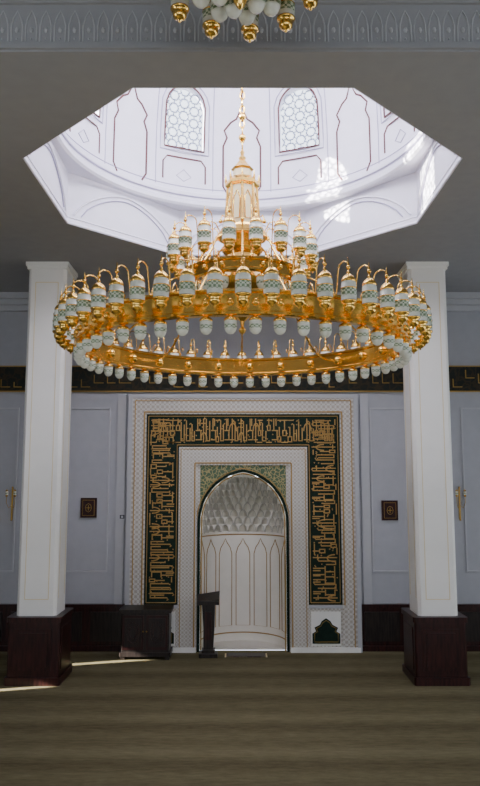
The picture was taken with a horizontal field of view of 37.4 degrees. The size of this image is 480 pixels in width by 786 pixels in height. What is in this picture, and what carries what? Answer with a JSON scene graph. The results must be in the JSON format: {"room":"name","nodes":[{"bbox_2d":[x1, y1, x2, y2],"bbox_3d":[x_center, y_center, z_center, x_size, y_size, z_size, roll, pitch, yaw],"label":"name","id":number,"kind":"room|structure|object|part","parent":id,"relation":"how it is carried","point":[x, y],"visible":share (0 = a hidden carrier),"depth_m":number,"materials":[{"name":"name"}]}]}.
{"room":"mosque","nodes":[
{"label":"mosque","id":0,"kind":"room"},
{"bbox_2d":[0,5,479,291],"bbox_3d":[0.000,-3.526,4.438,19.400,0.720,19.950,0,-7,0],"label":"ceiling","id":1,"kind":"structure","parent":0,"point":[44,93],"depth_m":6.74,"materials":[{"name":"paint"}]},
{"bbox_2d":[0,0,479,49],"bbox_3d":[0.000,-3.202,6.168,9.200,0.460,0.044,0,-7,0],"label":"trim","id":2,"kind":"structure","parent":1,"relation":"attached to","point":[2,2],"depth_m":6.16,"materials":[{"name":"paint"}]},
{"bbox_2d":[23,88,461,255],"bbox_3d":[0.030,-2.635,9.230,5.114,0.119,5.114,0,-7,0],"label":"trim","id":3,"kind":"structure","parent":1,"relation":"attached to","point":[24,158],"depth_m":10.39,"materials":[{"name":"paint"}]},
{"bbox_2d":[170,0,317,42],"bbox_3d":[-0.011,-3.218,4.929,1.158,1.210,1.165,0,-7,0],"label":"chandelier","id":4,"kind":"object","parent":1,"relation":"hanging from","point":[215,12],"visible":1,"depth_m":5.11,"materials":[{"name":"gold metal"}]},
{"bbox_2d":[25,88,462,252],"bbox_3d":[0.030,-5.315,9.559,5.141,5.520,5.141,0,-7,0],"label":"dome","id":5,"kind":"object","parent":1,"relation":"attached to","point":[369,168],"visible":0.38,"depth_m":11.34,"materials":[{"name":"paint"}]},
{"bbox_2d":[52,88,432,387],"bbox_3d":[0.030,-4.202,9.422,4.650,7.807,4.654,5,-9,-38],"label":"chandelier","id":6,"kind":"object","parent":5,"relation":"hanging from","point":[242,284],"visible":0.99,"depth_m":8.01,"materials":[{"name":"gold metal"}]},
{"bbox_3d":[0.030,-5.622,9.597,0.440,4.946,0.440,0,-7,0],"label":"chain","id":7,"kind":"part","parent":6,"relation":"part of","materials":[{"name":"gold metal"}]},
{"bbox_3d":[0.030,-3.464,9.332,5.020,0.290,5.020,0,-7,0],"label":"cornice","id":8,"kind":"part","parent":5,"relation":"part of","materials":[{"name":"paint"}]},
{"bbox_2d":[0,650,479,785],"bbox_3d":[0.000,3.661,3.555,19.400,0.001,19.950,0,-7,0],"label":"floor","id":9,"kind":"structure","parent":0,"point":[280,718],"depth_m":9.45,"materials":[{"name":"carpet"}]},
{"bbox_2d":[4,608,73,685],"bbox_3d":[-3.270,4.127,11.624,0.880,1.040,0.900,0,-7,0],"label":"plinth","id":10,"kind":"object","parent":9,"relation":"on","point":[39,647],"visible":0.93,"depth_m":11.21,"materials":[{"name":"brown wood"}]},
{"bbox_2d":[17,262,77,615],"bbox_3d":[-3.270,0.713,12.043,0.720,5.840,0.720,0,-7,0],"label":"shaft","id":11,"kind":"object","parent":10,"relation":"on","point":[47,410],"visible":0.98,"depth_m":11.73,"materials":[{"name":"paint"}]},
{"bbox_2d":[119,605,173,659],"bbox_3d":[-1.710,4.376,12.992,0.940,0.880,0.523,0,-7,0],"label":"base cabinet","id":12,"kind":"object","parent":9,"relation":"on","point":[145,629],"visible":1,"depth_m":12.76,"materials":[{"name":"brown wood"}]},
{"bbox_2d":[197,591,219,657],"bbox_3d":[-0.580,4.251,13.039,0.400,1.140,0.400,0,-7,0],"label":"lectern","id":13,"kind":"object","parent":9,"relation":"on","point":[208,601],"visible":1,"depth_m":12.99,"materials":[{"name":"brown wood"}]},
{"bbox_2d":[225,653,266,656],"bbox_3d":[0.110,4.819,13.060,0.780,0.016,0.280,0,-7,0],"label":"rug","id":14,"kind":"object","parent":9,"relation":"on","point":[226,654],"visible":1,"depth_m":13.05,"materials":[{"name":"brown fabric"}]},
{"bbox_2d":[401,608,470,685],"bbox_3d":[3.180,4.127,11.624,0.880,1.040,0.900,0,-7,0],"label":"plinth","id":15,"kind":"object","parent":9,"relation":"on","point":[435,647],"visible":0.93,"depth_m":11.21,"materials":[{"name":"brown wood"}]},
{"bbox_2d":[397,262,457,615],"bbox_3d":[3.180,0.713,12.043,0.720,5.840,0.720,0,-7,0],"label":"shaft","id":16,"kind":"object","parent":15,"relation":"on","point":[428,449],"visible":0.96,"depth_m":11.71,"materials":[{"name":"paint"}]},
{"bbox_2d":[0,312,479,603],"bbox_3d":[0.000,1.462,13.875,19.400,6.880,0.001,0,-7,0],"label":"wall","id":17,"kind":"structure","parent":0,"point":[89,428],"depth_m":13.89,"materials":[{"name":"paint"}]},
{"bbox_2d":[5,486,16,520],"bbox_3d":[-4.420,2.138,13.717,0.218,0.660,0.148,0,-7,0],"label":"wall sconce","id":18,"kind":"object","parent":17,"relation":"attached to","point":[14,492],"visible":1,"depth_m":13.73,"materials":[{"name":"gold metal"}]},
{"bbox_2d":[80,498,96,517],"bbox_3d":[-2.930,2.222,13.749,0.310,0.380,0.066,0,-7,0],"label":"wall plaque","id":19,"kind":"object","parent":17,"relation":"attached to","point":[88,505],"visible":1,"depth_m":13.73,"materials":[{"name":"brown wood"}]},
{"bbox_2d":[119,514,125,518],"bbox_3d":[-2.270,2.386,13.689,0.120,0.100,0.044,0,-7,0],"label":"light switch","id":20,"kind":"object","parent":17,"relation":"attached to","point":[121,516],"visible":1,"depth_m":13.68,"materials":[{"name":"paint"}]},
{"bbox_2d":[0,366,479,391],"bbox_3d":[0.000,-0.279,14.054,19.400,0.520,0.070,0,-7,0],"label":"trim","id":21,"kind":"structure","parent":17,"relation":"attached to","point":[12,378],"depth_m":14.03,"materials":[{"name":"black metal"}]},
{"bbox_2d":[0,604,479,651],"bbox_3d":[0.000,4.443,13.459,19.400,0.860,0.100,0,-7,0],"label":"wainscoting","id":22,"kind":"structure","parent":17,"relation":"attached to","point":[94,627],"depth_m":13.43,"materials":[{"name":"brown wood"}]},
{"bbox_2d":[0,394,479,603],"bbox_3d":[0.000,2.019,13.777,18.400,4.030,0.060,0,-7,0],"label":"trim","id":23,"kind":"structure","parent":17,"relation":"attached to","point":[122,398],"depth_m":13.77,"materials":[{"name":"paint"}]},
{"bbox_2d":[0,292,479,311],"bbox_3d":[0.000,-1.812,14.126,19.400,0.320,0.300,0,-7,0],"label":"trim","id":24,"kind":"structure","parent":17,"relation":"attached to","point":[9,301],"depth_m":14.08,"materials":[{"name":"paint"}]},
{"bbox_2d":[125,394,362,652],"bbox_3d":[0.060,2.446,13.644,4.460,4.870,0.180,0,-7,0],"label":"mihrab","id":25,"kind":"object","parent":17,"relation":"attached to","point":[181,446],"visible":1,"depth_m":13.67,"materials":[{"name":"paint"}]},
{"bbox_2d":[199,472,286,649],"bbox_3d":[0.060,3.149,14.159,2.300,3.600,0.955,0,-7,0],"label":"wall niche","id":26,"kind":"object","parent":25,"relation":"attached to","point":[243,518],"visible":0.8,"depth_m":14.31,"materials":[{"name":"stone"}]},
{"bbox_3d":[0.060,3.158,13.549,1.807,3.434,0.062,0,-7,0],"label":"arch moulding","id":27,"kind":"part","parent":25,"relation":"part of","materials":[{"name":"white stone"}]},
{"bbox_2d":[381,500,397,519],"bbox_3d":[2.900,2.272,13.743,0.310,0.380,0.066,0,-7,0],"label":"wall plaque","id":28,"kind":"object","parent":17,"relation":"attached to","point":[389,508],"visible":1,"depth_m":13.72,"materials":[{"name":"brown wood"}]},
{"bbox_2d":[455,486,466,520],"bbox_3d":[4.260,2.138,13.717,0.218,0.660,0.148,0,-7,0],"label":"wall sconce","id":29,"kind":"object","parent":17,"relation":"attached to","point":[457,492],"visible":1,"depth_m":13.73,"materials":[{"name":"gold metal"}]}
]}

